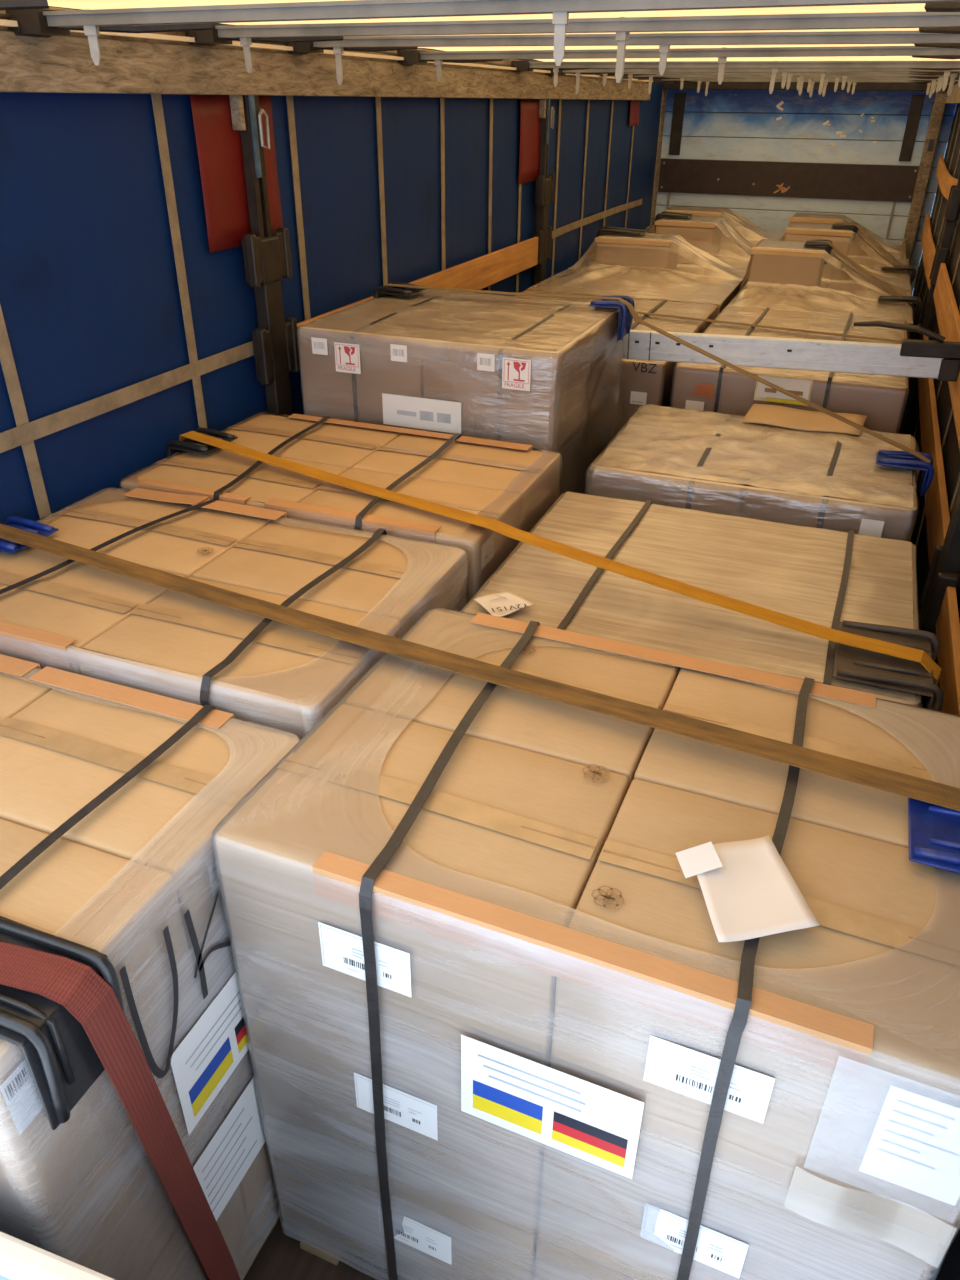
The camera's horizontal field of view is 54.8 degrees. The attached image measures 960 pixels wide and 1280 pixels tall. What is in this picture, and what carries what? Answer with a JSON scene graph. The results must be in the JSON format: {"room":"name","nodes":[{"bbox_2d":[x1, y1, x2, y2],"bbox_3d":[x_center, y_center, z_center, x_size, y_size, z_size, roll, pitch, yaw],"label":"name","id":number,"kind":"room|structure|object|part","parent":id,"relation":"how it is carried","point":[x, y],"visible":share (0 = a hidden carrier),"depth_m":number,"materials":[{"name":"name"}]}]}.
{"room":"truck trailer interior","nodes":[
{"label":"truck trailer interior","id":0,"kind":"room"},
{"bbox_2d":[243,1215,408,1279],"bbox_3d":[1.181,-0.620,5.872,2.640,0.030,10.300,12,32,18],"label":"floor","id":1,"kind":"structure","parent":0,"point":[281,1256],"depth_m":2.20,"materials":[{"name":"brown wood"}]},
{"bbox_2d":[0,1231,114,1279],"bbox_3d":[-0.921,1.237,1.618,1.750,1.015,0.033,10,32,16],"label":"panel","id":2,"kind":"object","parent":1,"relation":"on","point":[19,1259],"visible":1,"depth_m":1.27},
{"bbox_3d":[-0.921,1.264,1.632,1.750,0.955,0.022,10,32,16],"label":"panel","id":3,"kind":"part","parent":2,"relation":"part of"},
{"bbox_2d":[0,654,301,1279],"bbox_3d":[-1.074,0.814,2.049,1.243,1.308,0.853,12,32,18],"label":"load","id":4,"kind":"object","parent":1,"relation":"on","point":[113,797],"visible":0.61,"depth_m":1.66,"materials":[{"name":"brown cardboard"}]},
{"bbox_2d":[0,916,125,1129],"bbox_3d":[-0.692,0.552,1.379,0.289,0.212,0.165,12,32,18],"label":"protector","id":5,"kind":"object","parent":4,"relation":"attached to","point":[63,1063],"visible":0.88,"depth_m":1.31,"materials":[{"name":"black plastic"}]},
{"bbox_3d":[-0.702,0.479,1.342,0.266,0.006,0.165,12,32,18],"label":"plate","id":6,"kind":"part","parent":5,"relation":"part of","materials":[{"name":"black plastic"}]},
{"bbox_2d":[0,942,240,1279],"bbox_3d":[-1.178,0.904,1.757,1.326,1.211,0.190,6,31,9],"label":"strap","id":7,"kind":"object","parent":4,"relation":"attached to","point":[74,985],"visible":1,"depth_m":1.44,"materials":[{"name":"fabric"}]},
{"bbox_2d":[0,487,467,737],"bbox_3d":[-0.763,0.392,2.731,1.254,1.355,0.873,12,32,18],"label":"load","id":8,"kind":"object","parent":1,"relation":"on","point":[58,612],"visible":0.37,"depth_m":2.29,"materials":[{"name":"brown cardboard"}]},
{"bbox_2d":[0,516,58,553],"bbox_3d":[-1.292,-0.244,2.575,0.179,0.148,0.170,12,32,18],"label":"protector","id":9,"kind":"object","parent":8,"relation":"attached to","point":[7,546],"visible":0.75,"depth_m":2.57,"materials":[{"name":"blue plastic"}]},
{"bbox_2d":[229,95,299,414],"bbox_3d":[-0.813,-0.856,3.822,0.074,2.410,0.250,12,32,18],"label":"post","id":10,"kind":"object","parent":1,"relation":"on","point":[266,252],"visible":0.54,"depth_m":3.49,"materials":[{"name":"metal"}]},
{"bbox_3d":[-0.818,-1.672,3.314,0.036,0.490,0.030,12,32,18],"label":"rod","id":11,"kind":"part","parent":10,"relation":"part of","materials":[{"name":"metal"}]},
{"bbox_3d":[-0.797,-1.697,3.358,0.030,0.490,0.026,12,32,18],"label":"rod","id":12,"kind":"part","parent":10,"relation":"part of","materials":[{"name":"metal"}]},
{"bbox_2d":[297,237,537,327],"bbox_3d":[-0.187,-1.911,5.019,0.026,0.175,3.110,12,32,18],"label":"board","id":13,"kind":"object","parent":10,"relation":"attached to","point":[479,273],"visible":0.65,"depth_m":5.46,"materials":[{"name":"brown wood"}]},
{"bbox_2d":[119,412,561,601],"bbox_3d":[-0.442,-0.016,3.432,1.258,1.358,0.858,12,32,18],"label":"load","id":14,"kind":"object","parent":1,"relation":"on","point":[515,485],"visible":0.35,"depth_m":3.02,"materials":[{"name":"brown cardboard"}]},
{"bbox_2d":[166,427,237,455],"bbox_3d":[-0.977,-0.650,3.265,0.179,0.148,0.190,12,32,18],"label":"protector","id":15,"kind":"object","parent":14,"relation":"attached to","point":[189,445],"visible":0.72,"depth_m":3.19,"materials":[{"name":"black plastic"}]},
{"bbox_3d":[-0.966,-0.690,3.236,0.156,0.006,0.190,12,32,18],"label":"plate","id":16,"kind":"part","parent":15,"relation":"part of","materials":[{"name":"black plastic"}]},
{"bbox_2d":[179,431,940,709],"bbox_3d":[0.028,0.091,2.939,2.573,1.080,0.151,18,34,27],"label":"strap","id":17,"kind":"object","parent":14,"relation":"attached to","point":[820,631],"visible":0.84,"depth_m":2.51,"materials":[{"name":"fabric"}]},
{"bbox_2d":[296,289,623,493],"bbox_3d":[-0.026,-0.590,4.129,1.126,1.655,0.982,12,32,18],"label":"load","id":18,"kind":"object","parent":1,"relation":"on","point":[539,373],"visible":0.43,"depth_m":3.48,"materials":[{"name":"brown cardboard"}]},
{"bbox_2d":[373,282,426,297],"bbox_3d":[-0.354,-1.491,4.090,0.189,0.148,0.170,12,32,18],"label":"protector","id":19,"kind":"object","parent":18,"relation":"on","point":[379,291],"visible":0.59,"depth_m":4.02,"materials":[{"name":"black plastic"}]},
{"bbox_3d":[-0.342,-1.531,4.062,0.166,0.006,0.170,12,32,18],"label":"plate","id":20,"kind":"part","parent":19,"relation":"part of","materials":[{"name":"black plastic"}]},
{"bbox_2d":[589,295,634,341],"bbox_3d":[0.551,-1.352,3.878,0.159,0.158,0.170,12,32,18],"label":"protector","id":21,"kind":"object","parent":18,"relation":"on","point":[625,318],"visible":0.89,"depth_m":3.81,"materials":[{"name":"blue plastic"}]},
{"bbox_3d":[0.540,-1.401,3.854,0.136,0.006,0.170,12,32,18],"label":"plate","id":22,"kind":"part","parent":21,"relation":"part of","materials":[{"name":"blue plastic"}]},
{"bbox_2d":[384,283,930,546],"bbox_3d":[0.663,-0.809,3.982,2.395,1.194,0.269,16,34,24],"label":"strap","id":23,"kind":"object","parent":18,"relation":"attached to","point":[630,307],"visible":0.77,"depth_m":3.67,"materials":[{"name":"fabric"}]},
{"bbox_2d":[533,99,554,285],"bbox_3d":[0.420,-2.429,6.536,0.074,2.410,0.250,12,32,18],"label":"post","id":24,"kind":"object","parent":1,"relation":"on","point":[544,187],"visible":0.54,"depth_m":6.20,"materials":[{"name":"metal"}]},
{"bbox_3d":[0.414,-3.244,6.029,0.036,0.490,0.030,12,32,18],"label":"rod","id":25,"kind":"part","parent":24,"relation":"part of","materials":[{"name":"metal"}]},
{"bbox_3d":[0.435,-3.270,6.072,0.030,0.490,0.026,12,32,18],"label":"rod","id":26,"kind":"part","parent":24,"relation":"part of","materials":[{"name":"metal"}]},
{"bbox_2d":[212,608,959,1279],"bbox_3d":[0.274,0.811,2.038,1.256,1.348,0.932,12,32,19],"label":"load","id":27,"kind":"object","parent":1,"relation":"on","point":[497,1027],"visible":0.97,"depth_m":1.56,"materials":[{"name":"brown cardboard"}]},
{"bbox_2d":[0,523,959,810],"bbox_3d":[-0.228,0.452,2.321,2.582,1.076,0.082,15,33,23],"label":"strap","id":28,"kind":"object","parent":27,"relation":"on","point":[913,787],"visible":0.88,"depth_m":1.90,"materials":[{"name":"fabric"}]},
{"bbox_2d":[675,835,819,941],"bbox_3d":[0.409,0.375,1.424,0.173,0.021,0.196,-5,31,-9],"label":"paper note","id":29,"kind":"object","parent":27,"relation":"on","point":[749,892],"visible":1,"depth_m":1.42,"materials":[{"name":"paper"}]},
{"bbox_2d":[908,797,959,872],"bbox_3d":[0.813,0.367,1.563,0.189,0.148,0.200,12,32,18],"label":"protector","id":30,"kind":"object","parent":27,"relation":"attached to","point":[933,830],"visible":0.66,"depth_m":1.53,"materials":[{"name":"blue plastic"}]},
{"bbox_2d":[514,290,717,438],"bbox_3d":[0.547,-1.117,5.302,1.218,1.392,1.552,12,32,18],"label":"load","id":31,"kind":"object","parent":1,"relation":"on","point":[642,382],"visible":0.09,"depth_m":4.38,"materials":[{"name":"brown cardboard"}]},
{"bbox_2d":[507,298,901,342],"bbox_3d":[1.125,-1.502,5.064,2.258,0.507,0.058,16,33,24],"label":"strap","id":32,"kind":"object","parent":31,"relation":"on","point":[643,313],"visible":0.55,"depth_m":4.77,"materials":[{"name":"fabric"}]},
{"bbox_2d":[528,233,747,317],"bbox_3d":[1.110,-1.923,6.496,1.204,1.589,1.454,12,32,18],"label":"load","id":33,"kind":"object","parent":1,"relation":"on","point":[644,266],"visible":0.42,"depth_m":6.22,"materials":[{"name":"brown cardboard"}]},
{"bbox_2d":[596,226,646,242],"bbox_3d":[0.995,-2.843,6.531,0.329,0.108,0.180,12,32,18],"label":"protector","id":34,"kind":"object","parent":33,"relation":"on","point":[607,230],"visible":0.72,"depth_m":6.48,"materials":[{"name":"black plastic"}]},
{"bbox_3d":[1.006,-2.866,6.513,0.306,0.006,0.180,12,32,18],"label":"plate","id":35,"kind":"part","parent":34,"relation":"part of","materials":[{"name":"black plastic"}]},
{"bbox_3d":[1.110,-2.807,6.481,0.524,0.026,0.383,12,32,18],"label":"carton lid","id":36,"kind":"part","parent":33,"relation":"part of","materials":[{"name":"cardboard"}]},
{"bbox_2d":[592,215,753,270],"bbox_3d":[1.655,-2.628,7.703,1.194,1.599,1.454,12,32,18],"label":"load","id":37,"kind":"object","parent":1,"relation":"on","point":[707,233],"visible":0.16,"depth_m":7.21,"materials":[{"name":"brown cardboard"}]},
{"bbox_2d":[655,211,692,231],"bbox_3d":[1.546,-3.325,7.405,0.269,0.168,0.200,12,32,18],"label":"protector","id":38,"kind":"object","parent":37,"relation":"attached to","point":[667,214],"visible":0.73,"depth_m":7.33,"materials":[{"name":"black plastic"}]},
{"bbox_3d":[1.557,-3.374,7.371,0.246,0.006,0.200,12,32,18],"label":"plate","id":39,"kind":"part","parent":38,"relation":"part of","materials":[{"name":"black plastic"}]},
{"bbox_3d":[1.676,-3.331,7.367,0.464,0.026,0.513,12,32,18],"label":"carton lid","id":40,"kind":"part","parent":37,"relation":"part of","materials":[{"name":"cardboard"}]},
{"bbox_2d":[461,492,922,707],"bbox_3d":[0.645,0.333,2.977,1.167,1.234,1.005,12,32,18],"label":"load","id":41,"kind":"object","parent":1,"relation":"on","point":[827,578],"visible":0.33,"depth_m":2.64,"materials":[{"name":"brown cardboard"}]},
{"bbox_2d":[474,591,534,616],"bbox_3d":[0.065,-0.098,2.469,0.126,0.010,0.122,-17,34,-27],"label":"paper slip","id":42,"kind":"object","parent":41,"relation":"on","point":[501,604],"visible":0.98,"depth_m":2.47,"materials":[{"name":"paper"}]},
{"bbox_2d":[832,620,943,710],"bbox_3d":[0.993,0.094,2.280,0.244,0.168,0.290,12,32,18],"label":"protector","id":43,"kind":"object","parent":41,"relation":"on","point":[853,664],"visible":0.87,"depth_m":2.22,"materials":[{"name":"black plastic"}]},
{"bbox_2d":[664,206,785,246],"bbox_3d":[2.194,-3.304,8.930,1.174,1.539,1.454,12,32,18],"label":"load","id":44,"kind":"object","parent":1,"relation":"on","point":[754,233],"visible":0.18,"depth_m":8.52,"materials":[{"name":"brown cardboard"}]},
{"bbox_3d":[2.006,-3.983,8.609,0.514,0.026,0.463,12,32,18],"label":"carton lid","id":45,"kind":"part","parent":44,"relation":"part of","materials":[{"name":"cardboard"}]},
{"bbox_2d":[584,404,919,541],"bbox_3d":[1.079,-0.219,3.880,1.167,1.284,0.989,12,32,18],"label":"load","id":46,"kind":"object","parent":1,"relation":"on","point":[815,469],"visible":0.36,"depth_m":3.38,"materials":[{"name":"brown cardboard"}]},
{"bbox_2d":[876,450,933,496],"bbox_3d":[1.544,-0.614,3.382,0.199,0.128,0.140,12,32,18],"label":"protector","id":47,"kind":"object","parent":46,"relation":"on","point":[902,459],"visible":0.94,"depth_m":3.33,"materials":[{"name":"blue plastic"}]},
{"bbox_3d":[1.533,-0.650,3.366,0.176,0.006,0.140,12,32,18],"label":"plate","id":48,"kind":"part","parent":47,"relation":"part of","materials":[{"name":"blue plastic"}]},
{"bbox_2d":[670,306,908,432],"bbox_3d":[1.596,-0.903,4.948,0.999,1.398,1.559,12,32,18],"label":"load","id":49,"kind":"object","parent":1,"relation":"on","point":[723,389],"visible":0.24,"depth_m":4.11,"materials":[{"name":"brown cardboard"}]},
{"bbox_2d":[727,239,912,338],"bbox_3d":[2.165,-1.703,6.114,1.029,1.614,1.404,12,32,18],"label":"load","id":50,"kind":"object","parent":1,"relation":"on","point":[780,274],"visible":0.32,"depth_m":5.75,"materials":[{"name":"brown cardboard"}]},
{"bbox_3d":[1.990,-2.507,5.932,0.439,0.026,0.463,12,32,18],"label":"carton lid","id":51,"kind":"part","parent":50,"relation":"part of","materials":[{"name":"cardboard"}]},
{"bbox_2d":[804,239,832,264],"bbox_3d":[2.140,-2.463,5.871,0.169,0.128,0.200,12,32,18],"label":"protector","id":52,"kind":"object","parent":50,"relation":"on","point":[807,244],"visible":0.84,"depth_m":5.78,"materials":[{"name":"black plastic"}]},
{"bbox_3d":[2.130,-2.500,5.855,0.146,0.006,0.200,12,32,18],"label":"plate","id":53,"kind":"part","parent":52,"relation":"part of","materials":[{"name":"black plastic"}]},
{"bbox_2d":[804,241,914,338],"bbox_3d":[2.352,-2.089,5.852,0.047,0.748,0.808,-25,39,-36],"label":"strap","id":54,"kind":"object","parent":50,"relation":"attached to","point":[829,242],"visible":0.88,"depth_m":5.70,"materials":[{"name":"fabric"}]},
{"bbox_2d":[878,296,920,315],"bbox_3d":[2.532,-2.028,5.598,0.249,0.098,0.100,12,32,18],"label":"protector","id":55,"kind":"object","parent":50,"relation":"on","point":[905,299],"visible":1,"depth_m":5.55,"materials":[{"name":"black plastic"}]},
{"bbox_3d":[2.521,-2.051,5.589,0.226,0.006,0.100,12,32,18],"label":"plate","id":56,"kind":"part","parent":55,"relation":"part of","materials":[{"name":"black plastic"}]},
{"bbox_2d":[781,222,909,284],"bbox_3d":[2.716,-2.387,7.330,1.034,1.579,1.504,12,32,18],"label":"load","id":57,"kind":"object","parent":1,"relation":"on","point":[841,238],"visible":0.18,"depth_m":7.00,"materials":[{"name":"brown cardboard"}]},
{"bbox_3d":[2.622,-3.159,7.130,0.479,0.026,0.463,12,32,18],"label":"carton lid","id":58,"kind":"part","parent":57,"relation":"part of","materials":[{"name":"cardboard"}]},
{"bbox_2d":[832,222,857,241],"bbox_3d":[2.777,-3.113,7.056,0.189,0.118,0.200,12,32,18],"label":"protector","id":59,"kind":"object","parent":57,"relation":"on","point":[851,225],"visible":0.93,"depth_m":6.97,"materials":[{"name":"black plastic"}]},
{"bbox_3d":[2.766,-3.145,7.042,0.166,0.006,0.200,12,32,18],"label":"plate","id":60,"kind":"part","parent":59,"relation":"part of","materials":[{"name":"black plastic"}]},
{"bbox_2d":[834,223,911,285],"bbox_3d":[2.962,-2.772,7.069,0.054,0.712,0.698,-26,40,-38],"label":"strap","id":61,"kind":"object","parent":57,"relation":"attached to","point":[860,228],"visible":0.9,"depth_m":6.92,"materials":[{"name":"fabric"}]},
{"bbox_2d":[881,266,915,281],"bbox_3d":[3.098,-2.721,6.863,0.249,0.098,0.100,12,32,18],"label":"protector","id":62,"kind":"object","parent":57,"relation":"attached to","point":[897,268],"visible":1,"depth_m":6.81,"materials":[{"name":"black plastic"}]},
{"bbox_3d":[3.088,-2.745,6.854,0.226,0.006,0.100,12,32,18],"label":"plate","id":63,"kind":"part","parent":62,"relation":"part of","materials":[{"name":"black plastic"}]},
{"bbox_2d":[788,213,905,259],"bbox_3d":[3.259,-3.078,8.576,1.044,1.524,1.454,12,32,18],"label":"load","id":64,"kind":"object","parent":1,"relation":"on","point":[896,248],"visible":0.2,"depth_m":8.19,"materials":[{"name":"brown cardboard"}]},
{"bbox_3d":[3.031,-3.786,8.319,0.439,0.026,0.463,12,32,18],"label":"carton lid","id":65,"kind":"part","parent":64,"relation":"part of","materials":[{"name":"cardboard"}]},
{"bbox_2d":[899,174,959,433],"bbox_3d":[2.869,-2.060,5.947,0.074,2.410,0.250,12,32,18],"label":"post","id":66,"kind":"object","parent":1,"relation":"on","point":[952,212],"visible":0.53,"depth_m":5.71,"materials":[{"name":"metal"}]},
{"bbox_2d":[921,214,935,287],"bbox_3d":[3.532,-3.063,7.282,0.026,0.230,3.330,12,32,18],"label":"board","id":67,"kind":"object","parent":66,"relation":"attached to","point":[928,247],"visible":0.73,"depth_m":7.30,"materials":[{"name":"brown wood"}]},
{"bbox_2d":[933,263,959,448],"bbox_3d":[2.188,-1.401,4.292,0.026,0.190,3.540,12,32,18],"label":"board","id":68,"kind":"object","parent":66,"relation":"attached to","point":[948,316],"visible":0.84,"depth_m":4.53,"materials":[{"name":"brown wood"}]},
{"bbox_2d":[618,321,959,381],"bbox_3d":[0.714,-1.336,4.070,2.553,0.270,0.120,12,32,18],"label":"bar","id":69,"kind":"object","parent":68,"relation":"attached to","point":[939,359],"visible":0.71,"depth_m":3.81,"materials":[{"name":"metal"}]},
{"bbox_3d":[1.675,-1.238,3.704,0.355,0.055,0.028,20,35,29],"label":"release lever","id":70,"kind":"part","parent":69,"relation":"part of","materials":[{"name":"metal"}]},
{"bbox_2d":[936,156,957,199],"bbox_3d":[3.536,-3.499,7.027,0.026,0.180,3.330,12,32,18],"label":"board","id":71,"kind":"object","parent":66,"relation":"attached to","point":[945,180],"visible":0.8,"depth_m":7.01,"materials":[{"name":"brown wood"}]},
{"bbox_3d":[2.870,-2.874,5.438,0.036,0.490,0.030,12,32,18],"label":"rod","id":72,"kind":"part","parent":66,"relation":"part of","materials":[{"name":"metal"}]},
{"bbox_2d":[920,487,959,643],"bbox_3d":[1.487,-0.296,2.903,0.074,2.410,0.250,12,32,18],"label":"post","id":73,"kind":"object","parent":1,"relation":"on","point":[944,570],"visible":0.38,"depth_m":2.88,"materials":[{"name":"metal"}]},
{"bbox_2d":[917,335,949,567],"bbox_3d":[2.184,-1.038,4.503,0.026,0.190,3.540,12,32,18],"label":"board","id":74,"kind":"object","parent":73,"relation":"attached to","point":[937,509],"visible":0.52,"depth_m":3.78,"materials":[{"name":"brown wood"}]},
{"bbox_2d":[936,586,959,715],"bbox_3d":[1.001,0.467,1.896,0.026,0.140,2.450,12,32,18],"label":"board","id":75,"kind":"object","parent":73,"relation":"attached to","point":[948,623],"visible":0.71,"depth_m":2.59,"materials":[{"name":"brown wood"}]},
{"bbox_2d":[0,6,662,524],"bbox_3d":[-0.036,-1.990,5.569,0.029,2.620,10.200,12,32,18],"label":"wall","id":76,"kind":"structure","parent":0,"point":[128,314],"depth_m":3.22,"materials":[{"name":"blue plastic"}]},
{"bbox_2d":[0,7,652,99],"bbox_3d":[-0.198,-2.771,4.538,0.120,0.195,9.150,12,32,18],"label":"wooden beam","id":77,"kind":"structure","parent":76,"relation":"attached to","point":[160,62],"depth_m":3.12,"materials":[{"name":"wood"}]},
{"bbox_3d":[-0.156,-2.804,4.500,0.030,0.012,9.150,12,32,18],"label":"guide rail","id":78,"kind":"part","parent":77,"relation":"part of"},
{"bbox_2d":[650,89,666,224],"bbox_3d":[1.726,-4.327,9.601,0.130,2.620,0.196,12,32,18],"label":"trim","id":79,"kind":"structure","parent":76,"relation":"attached to","point":[664,93],"depth_m":9.26,"materials":[{"name":"black wood"}]},
{"bbox_2d":[47,0,959,61],"bbox_3d":[1.204,-2.879,4.553,2.640,0.045,10.300,12,32,18],"label":"ceiling","id":80,"kind":"structure","parent":0,"point":[74,4],"depth_m":2.72,"materials":[{"name":"plastic"}]},
{"bbox_2d":[596,72,958,94],"bbox_3d":[2.059,-3.914,6.501,2.490,0.153,0.336,12,32,18],"label":"bow","id":81,"kind":"object","parent":80,"relation":"attached to","point":[630,75],"visible":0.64,"depth_m":6.32,"materials":[{"name":"metal"}]},
{"bbox_3d":[1.121,-4.168,6.810,0.405,0.033,0.023,-10,32,-18],"label":"link arm","id":82,"kind":"part","parent":81,"relation":"part of","materials":[{"name":"metal"}]},
{"bbox_3d":[3.020,-3.767,6.178,0.023,0.035,0.405,-13,33,-22],"label":"link arm","id":83,"kind":"part","parent":81,"relation":"part of","materials":[{"name":"metal"}]},
{"bbox_2d":[622,74,958,93],"bbox_3d":[2.276,-4.192,6.980,2.490,0.153,0.336,12,32,18],"label":"bow","id":84,"kind":"object","parent":80,"relation":"attached to","point":[837,78],"visible":0.45,"depth_m":6.92,"materials":[{"name":"metal"}]},
{"bbox_3d":[1.335,-4.439,7.287,0.405,0.034,0.023,-10,32,-18],"label":"link arm","id":85,"kind":"part","parent":84,"relation":"part of","materials":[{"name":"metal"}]},
{"bbox_3d":[3.239,-4.052,6.660,0.023,0.034,0.405,-13,33,-23],"label":"link arm","id":86,"kind":"part","parent":84,"relation":"part of","materials":[{"name":"metal"}]},
{"bbox_2d":[634,77,957,97],"bbox_3d":[2.496,-4.473,7.464,2.490,0.153,0.336,12,32,18],"label":"bow","id":87,"kind":"object","parent":80,"relation":"attached to","point":[810,79],"visible":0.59,"depth_m":7.27,"materials":[{"name":"metal"}]},
{"bbox_2d":[655,89,956,295],"bbox_3d":[3.006,-4.140,9.284,2.820,2.640,0.084,12,32,18],"label":"wall","id":88,"kind":"structure","parent":0,"point":[761,156],"depth_m":8.93,"materials":[{"name":"paint"}]},
{"bbox_2d":[664,81,948,95],"bbox_3d":[2.937,-5.032,8.434,2.490,0.153,0.336,12,32,18],"label":"bow","id":89,"kind":"object","parent":88,"relation":"attached to","point":[665,82],"visible":0.37,"depth_m":8.30,"materials":[{"name":"metal"}]},
{"bbox_2d":[662,81,956,90],"bbox_3d":[2.962,-5.139,8.555,2.710,0.100,0.180,12,32,18],"label":"trim","id":90,"kind":"structure","parent":88,"relation":"attached to","point":[860,86],"depth_m":8.49,"materials":[{"name":"wood"}]},
{"bbox_2d":[903,91,947,264],"bbox_3d":[4.090,-3.840,8.809,0.100,2.620,0.196,12,32,18],"label":"trim","id":91,"kind":"structure","parent":88,"relation":"attached to","point":[939,104],"depth_m":8.46,"materials":[{"name":"brown wood"}]},
{"bbox_3d":[4.064,-4.463,8.348,0.035,0.090,0.016,12,32,18],"label":"slot plate","id":92,"kind":"part","parent":91,"relation":"part of","materials":[{"name":"black plastic"}]},
{"bbox_2d":[906,104,959,1279],"bbox_3d":[2.398,-1.489,4.753,0.019,2.620,10.200,12,32,18],"label":"wall","id":93,"kind":"structure","parent":0,"point":[950,1269],"depth_m":4.67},
{"bbox_2d":[0,0,48,9],"bbox_3d":[-0.170,-1.107,1.569,2.490,0.055,0.336,12,32,18],"label":"bow","id":94,"kind":"object","parent":93,"relation":"attached to","point":[4,4],"visible":1,"depth_m":1.95,"materials":[{"name":"metal"}]},
{"bbox_2d":[5,0,959,65],"bbox_3d":[0.042,-1.333,2.062,2.490,0.154,0.336,11,32,19],"label":"bow","id":95,"kind":"object","parent":93,"relation":"attached to","point":[44,23],"visible":0.98,"depth_m":2.02,"materials":[{"name":"metal"}]},
{"bbox_3d":[-0.896,-1.579,2.379,0.405,0.035,0.023,-10,32,-18],"label":"link arm","id":96,"kind":"part","parent":95,"relation":"part of","materials":[{"name":"metal"}]},
{"bbox_3d":[1.001,-1.194,1.731,0.023,0.033,0.405,-13,33,-22],"label":"link arm","id":97,"kind":"part","parent":95,"relation":"part of","materials":[{"name":"metal"}]},
{"bbox_2d":[185,11,959,82],"bbox_3d":[0.304,-1.673,2.637,2.490,0.153,0.336,12,32,18],"label":"bow","id":98,"kind":"object","parent":93,"relation":"attached to","point":[927,22],"visible":0.94,"depth_m":2.50,"materials":[{"name":"metal"}]},
{"bbox_3d":[-0.635,-1.921,2.949,0.405,0.034,0.023,-10,32,-18],"label":"link arm","id":99,"kind":"part","parent":98,"relation":"part of","materials":[{"name":"metal"}]},
{"bbox_3d":[1.264,-1.531,2.311,0.023,0.034,0.405,-13,33,-22],"label":"link arm","id":100,"kind":"part","parent":98,"relation":"part of","materials":[{"name":"metal"}]},
{"bbox_2d":[285,31,959,85],"bbox_3d":[0.518,-1.945,3.114,2.490,0.153,0.336,11,32,18],"label":"bow","id":101,"kind":"object","parent":93,"relation":"attached to","point":[664,40],"visible":0.87,"depth_m":2.97,"materials":[{"name":"metal"}]},
{"bbox_3d":[-0.425,-2.190,3.416,0.405,0.034,0.023,-11,32,-18],"label":"link arm","id":102,"kind":"part","parent":101,"relation":"part of","materials":[{"name":"metal"}]},
{"bbox_3d":[1.483,-1.807,2.799,0.023,0.034,0.405,-14,33,-23],"label":"link arm","id":103,"kind":"part","parent":101,"relation":"part of","materials":[{"name":"metal"}]},
{"bbox_2d":[397,46,959,83],"bbox_3d":[0.856,-2.372,3.857,2.490,0.153,0.336,11,32,18],"label":"bow","id":104,"kind":"object","parent":93,"relation":"attached to","point":[411,57],"visible":0.98,"depth_m":3.71,"materials":[{"name":"metal"}]},
{"bbox_3d":[-0.088,-2.613,4.162,0.405,0.034,0.023,-11,32,-18],"label":"link arm","id":105,"kind":"part","parent":104,"relation":"part of","materials":[{"name":"metal"}]},
{"bbox_3d":[1.819,-2.238,3.538,0.023,0.033,0.405,-14,33,-23],"label":"link arm","id":106,"kind":"part","parent":104,"relation":"part of","materials":[{"name":"metal"}]},
{"bbox_2d":[511,61,959,93],"bbox_3d":[1.397,-3.066,5.048,2.490,0.153,0.336,11,32,18],"label":"bow","id":107,"kind":"object","parent":93,"relation":"attached to","point":[521,66],"visible":0.95,"depth_m":4.89,"materials":[{"name":"metal"}]},
{"bbox_3d":[0.455,-3.311,5.353,0.405,0.034,0.023,-10,32,-18],"label":"link arm","id":108,"kind":"part","parent":107,"relation":"part of","materials":[{"name":"metal"}]},
{"bbox_3d":[2.361,-2.927,4.731,0.023,0.034,0.405,-14,33,-23],"label":"link arm","id":109,"kind":"part","parent":107,"relation":"part of","materials":[{"name":"metal"}]},
{"bbox_2d":[545,68,959,94],"bbox_3d":[1.624,-3.349,5.545,2.490,0.153,0.336,12,32,19],"label":"bow","id":110,"kind":"object","parent":93,"relation":"attached to","point":[591,71],"visible":0.62,"depth_m":5.40,"materials":[{"name":"metal"}]},
{"bbox_3d":[0.689,-3.601,5.865,0.405,0.034,0.023,-10,32,-17],"label":"link arm","id":111,"kind":"part","parent":110,"relation":"part of","materials":[{"name":"metal"}]},
{"bbox_3d":[2.581,-3.205,5.211,0.023,0.033,0.405,-13,33,-22],"label":"link arm","id":112,"kind":"part","parent":110,"relation":"part of","materials":[{"name":"metal"}]},
{"bbox_2d":[602,72,959,95],"bbox_3d":[1.835,-3.631,6.009,2.490,0.153,0.336,12,32,18],"label":"bow","id":113,"kind":"object","parent":93,"relation":"attached to","point":[953,76],"visible":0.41,"depth_m":5.78,"materials":[{"name":"metal"}]},
{"bbox_3d":[2.799,-3.490,5.696,0.023,0.034,0.405,-14,33,-23],"label":"link arm","id":114,"kind":"part","parent":113,"relation":"part of","materials":[{"name":"metal"}]},
{"bbox_2d":[652,78,955,96],"bbox_3d":[2.717,-4.749,7.951,2.490,0.153,0.336,12,32,18],"label":"bow","id":115,"kind":"object","parent":93,"relation":"attached to","point":[699,80],"visible":0.52,"depth_m":7.91,"materials":[{"name":"metal"}]},
{"bbox_2d":[945,80,959,103],"bbox_3d":[2.333,-2.480,4.085,0.155,0.195,10.000,12,32,18],"label":"trim","id":116,"kind":"structure","parent":93,"relation":"attached to","point":[954,97],"depth_m":6.96,"materials":[{"name":"brown wood"}]}
]}

